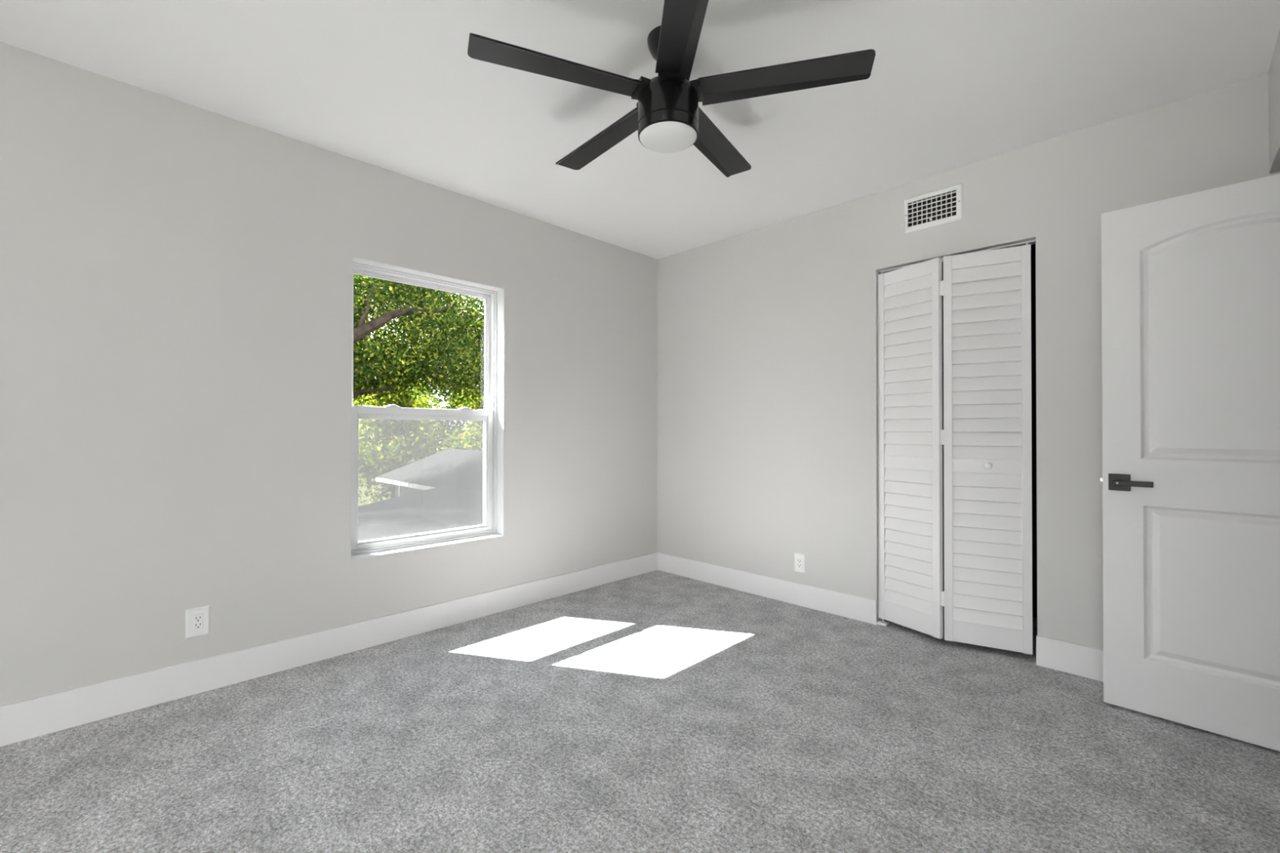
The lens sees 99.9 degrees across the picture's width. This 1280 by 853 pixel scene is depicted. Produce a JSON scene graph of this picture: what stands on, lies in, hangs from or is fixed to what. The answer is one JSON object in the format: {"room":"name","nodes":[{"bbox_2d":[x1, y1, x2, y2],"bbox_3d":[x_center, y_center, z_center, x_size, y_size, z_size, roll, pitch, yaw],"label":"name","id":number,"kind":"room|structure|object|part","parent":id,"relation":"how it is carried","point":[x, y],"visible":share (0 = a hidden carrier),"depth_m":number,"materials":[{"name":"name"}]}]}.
{"room":"empty bedroom","nodes":[
{"label":"empty bedroom","id":0,"kind":"room"},
{"bbox_2d":[0,41,657,706],"bbox_3d":[-2.071,-0.054,2.156,0.200,2.560,6.340,0,-1,45],"label":"wall","id":1,"kind":"structure","parent":0,"point":[175,275],"depth_m":2.31,"materials":[{"name":"grey paint"}]},
{"bbox_2d":[185,604,209,639],"bbox_3d":[-1.837,0.813,2.238,0.008,0.121,0.079,0,-1,45],"label":"power outlet","id":2,"kind":"object","parent":1,"relation":"attached to","point":[197,619],"visible":1,"depth_m":2.23,"materials":[{"name":"white plastic"}]},
{"bbox_2d":[192,613,203,631],"bbox_3d":[-1.835,0.813,2.236,0.002,0.067,0.033,0,-1,45],"label":"receptacle","id":3,"kind":"object","parent":2,"relation":"attached to","point":[197,618],"depth_m":2.23,"materials":[{"name":"white plastic"}]},
{"bbox_2d":[0,551,657,746],"bbox_3d":[-1.975,1.037,2.094,0.014,0.136,6.000,0,-1,45],"label":"baseboard","id":4,"kind":"structure","parent":1,"relation":"attached to","point":[27,719],"depth_m":2.40,"materials":[{"name":"white paint"}]},
{"bbox_2d":[350,255,504,560],"bbox_3d":[-1.192,-0.088,3.030,0.186,1.509,0.860,0,-1,45],"label":"window","id":5,"kind":"structure","parent":1,"relation":"in","point":[492,415],"depth_m":3.13,"materials":[{"name":"white paint"}]},
{"bbox_3d":[-1.226,-0.436,3.067,0.029,0.767,0.814,0,-1,45],"label":"sash","id":6,"kind":"part","parent":5,"relation":"part of","materials":[{"name":"white plastic"}]},
{"bbox_3d":[-1.201,0.266,3.036,0.029,0.735,0.808,0,-1,45],"label":"sash","id":7,"kind":"part","parent":5,"relation":"part of","materials":[{"name":"glass"}]},
{"bbox_3d":[-1.155,0.662,2.988,0.083,0.008,0.850,0,-1,45],"label":"sill","id":8,"kind":"part","parent":5,"relation":"part of","materials":[{"name":"white paint"}]},
{"bbox_2d":[0,569,1279,852],"bbox_3d":[0.270,1.155,0.390,5.600,0.120,6.750,0,-1,45],"label":"floor","id":9,"kind":"structure","parent":0,"point":[656,711],"depth_m":1.84,"materials":[{"name":"grey carpet"}]},
{"bbox_2d":[0,0,1279,259],"bbox_3d":[0.183,-1.405,0.354,5.950,0.120,6.950,0,-1,45],"label":"ceiling","id":10,"kind":"structure","parent":0,"point":[394,86],"depth_m":2.08,"materials":[{"name":"white paint"}]},
{"bbox_2d":[467,0,875,177],"bbox_3d":[0.082,-1.156,1.892,1.249,0.358,1.274,0,-1,45],"label":"ceiling fan","id":11,"kind":"object","parent":10,"relation":"hanging from","point":[668,117],"visible":1,"depth_m":1.76,"materials":[{"name":"black metal"}]},
{"bbox_3d":[-0.261,-1.137,1.715,0.546,0.028,0.118,0,0,-22],"label":"blade","id":12,"kind":"part","parent":11,"relation":"part of","materials":[{"name":"black"}]},
{"bbox_3d":[-0.149,-1.134,2.154,0.118,0.028,0.546,0,-1,-40],"label":"blade","id":13,"kind":"part","parent":11,"relation":"part of","materials":[{"name":"black"}]},
{"bbox_3d":[0.122,-1.139,1.473,0.118,0.028,0.546,0,0,-4],"label":"blade","id":14,"kind":"part","parent":11,"relation":"part of","materials":[{"name":"black"}]},
{"bbox_3d":[0.303,-1.133,2.183,0.118,0.028,0.546,0,0,32],"label":"blade","id":15,"kind":"part","parent":11,"relation":"part of","materials":[{"name":"black"}]},
{"bbox_3d":[0.470,-1.136,1.762,0.546,0.028,0.118,0,0,14],"label":"blade","id":16,"kind":"part","parent":11,"relation":"part of","materials":[{"name":"black"}]},
{"bbox_2d":[657,72,1279,649],"bbox_3d":[1.403,-0.096,3.059,3.455,2.460,0.120,0,-1,45],"label":"wall","id":17,"kind":"structure","parent":0,"point":[767,356],"depth_m":3.11,"materials":[{"name":"grey paint"}]},
{"bbox_2d":[657,552,876,624],"bbox_3d":[0.735,1.050,3.620,1.679,0.136,0.014,0,-1,45],"label":"baseboard","id":18,"kind":"structure","parent":17,"relation":"attached to","point":[846,605],"depth_m":3.47,"materials":[{"name":"white paint"}]},
{"bbox_2d":[794,552,805,573],"bbox_3d":[0.998,0.855,3.364,0.076,0.117,0.008,0,-1,45],"label":"power outlet","id":19,"kind":"object","parent":17,"relation":"attached to","point":[799,559],"visible":1,"depth_m":3.36,"materials":[{"name":"white plastic"}]},
{"bbox_2d":[796,557,801,568],"bbox_3d":[0.996,0.855,3.362,0.033,0.067,0.002,0,-1,45],"label":"receptacle","id":20,"kind":"object","parent":19,"relation":"attached to","point":[798,559],"depth_m":3.36,"materials":[{"name":"white plastic"}]},
{"bbox_2d":[904,182,963,233],"bbox_3d":[1.539,-1.147,2.836,0.283,0.186,0.016,0,-1,45],"label":"air vent","id":21,"kind":"object","parent":17,"relation":"in","point":[943,206],"visible":1,"depth_m":2.83,"materials":[{"name":"white plastic"}]},
{"bbox_2d":[876,239,1035,654],"bbox_3d":[1.589,0.112,2.775,0.735,2.002,0.139,0,-1,45],"label":"door","id":22,"kind":"structure","parent":17,"relation":"in","point":[986,598],"depth_m":2.70,"materials":[{"name":"white paint"}]},
{"bbox_3d":[1.450,0.109,2.905,0.028,1.945,0.358,0,0,-29],"label":"closet panel","id":23,"kind":"part","parent":22,"relation":"part of","materials":[{"name":"white paint"}]},
{"bbox_3d":[1.705,0.107,2.652,0.363,1.945,0.028,0,0,29],"label":"closet panel","id":24,"kind":"part","parent":22,"relation":"part of","materials":[{"name":"white paint"}]},
{"bbox_3d":[1.697,0.191,2.622,0.032,0.033,0.038,0,-1,45],"label":"knob","id":25,"kind":"part","parent":22,"relation":"part of","materials":[{"name":"white plastic"}]},
{"bbox_2d":[1035,635,1103,681],"bbox_3d":[2.104,1.041,2.259,0.718,0.136,0.014,0,-1,45],"label":"baseboard","id":26,"kind":"structure","parent":17,"relation":"attached to","point":[1086,661],"depth_m":2.42,"materials":[{"name":"white paint"}]},
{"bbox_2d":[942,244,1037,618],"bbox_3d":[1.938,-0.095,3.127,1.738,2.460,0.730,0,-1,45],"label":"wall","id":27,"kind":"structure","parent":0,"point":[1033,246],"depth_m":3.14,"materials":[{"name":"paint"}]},
{"bbox_2d":[1268,29,1279,173],"bbox_3d":[1.520,-0.075,-1.193,2.206,2.560,6.635,0,0,13],"label":"wall","id":28,"kind":"structure","parent":0,"point":[1274,68],"depth_m":1.91,"materials":[{"name":"grey paint"}]},
{"bbox_3d":[2.588,0.031,0.949,1.200,2.178,1.800,0,-1,45],"label":"wall","id":29,"kind":"structure","parent":0,"visible":0},
{"bbox_2d":[1100,173,1279,751],"bbox_3d":[2.115,0.120,1.890,0.140,1.949,0.763,0,-1,-43],"label":"door","id":30,"kind":"structure","parent":29,"relation":"in","point":[1190,283],"depth_m":1.97,"materials":[{"name":"white paint"}]},
{"bbox_3d":[1.880,0.219,2.111,0.008,0.065,0.065,0,-1,-43],"label":"handle","id":31,"kind":"part","parent":30,"relation":"part of","materials":[{"name":"black metal"}]},
{"bbox_3d":[1.879,0.218,2.052,0.014,0.021,0.113,0,-1,-43],"label":"lever","id":32,"kind":"part","parent":30,"relation":"part of","materials":[{"name":"black metal"}]},
{"label":"outside","id":33,"kind":"structure","parent":0,"visible":0},
{"bbox_2d":[358,453,414,506],"bbox_3d":[-14.071,4.109,25.377,130.000,0.200,130.000,0,-1,45],"label":"ground","id":34,"kind":"structure","parent":33,"point":[362,490],"depth_m":33.95,"materials":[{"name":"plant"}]},
{"bbox_2d":[353,389,386,481],"bbox_3d":[-15.091,0.241,26.235,5.449,8.176,4.958,0,-1,45],"label":"tree","id":35,"kind":"object","parent":34,"relation":"on","point":[356,389],"visible":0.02,"depth_m":27.07,"materials":[{"name":"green plant"}]},
{"bbox_2d":[358,333,433,484],"bbox_3d":[-18.021,-1.127,37.697,8.835,11.500,8.107,0,-1,45],"label":"tree","id":36,"kind":"object","parent":34,"relation":"on","point":[375,333],"visible":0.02,"depth_m":37.73,"materials":[{"name":"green plant"}]},
{"bbox_2d":[353,378,457,504],"bbox_3d":[-9.817,0.741,21.312,5.475,7.162,4.508,0,-1,45],"label":"tree","id":37,"kind":"object","parent":34,"relation":"on","point":[399,433],"visible":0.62,"depth_m":20.64,"materials":[{"name":"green plant"}]},
{"bbox_2d":[353,274,484,409],"bbox_3d":[-6.479,-0.970,11.090,6.912,9.787,9.074,0,0,32],"label":"oak tree","id":38,"kind":"object","parent":34,"relation":"on","point":[450,341],"visible":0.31,"depth_m":11.20,"materials":[{"name":"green plant"}]},
{"bbox_2d":[375,448,483,497],"bbox_3d":[-2.373,2.290,12.830,9.700,3.280,4.120,0,-1,45],"label":"house","id":39,"kind":"structure","parent":34,"relation":"on","point":[450,468],"depth_m":13.80,"materials":[{"name":"grey"}]},
{"bbox_2d":[399,377,479,462],"bbox_3d":[-11.441,0.633,30.751,5.335,8.089,5.830,0,0,-6],"label":"tree","id":40,"kind":"object","parent":34,"relation":"on","point":[441,424],"visible":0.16,"depth_m":29.75,"materials":[{"name":"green plant"}]},
{"bbox_2d":[431,363,484,455],"bbox_3d":[-5.495,0.581,19.898,4.811,7.216,4.139,0,-1,45],"label":"tree","id":41,"kind":"object","parent":34,"relation":"on","point":[475,442],"visible":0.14,"depth_m":18.92,"materials":[{"name":"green plant"}]},
{"bbox_3d":[0.216,2.530,0.362,5.950,2.629,7.050,0,-1,45],"label":"wall","id":42,"kind":"structure","parent":0,"visible":0},
{"bbox_2d":[358,486,483,541],"bbox_3d":[-3.388,2.462,6.766,8.150,2.690,5.650,0,-1,45],"label":"porch roof","id":43,"kind":"structure","parent":42,"relation":"attached to","point":[440,508],"depth_m":7.43,"materials":[{"name":"grey"}]}
]}

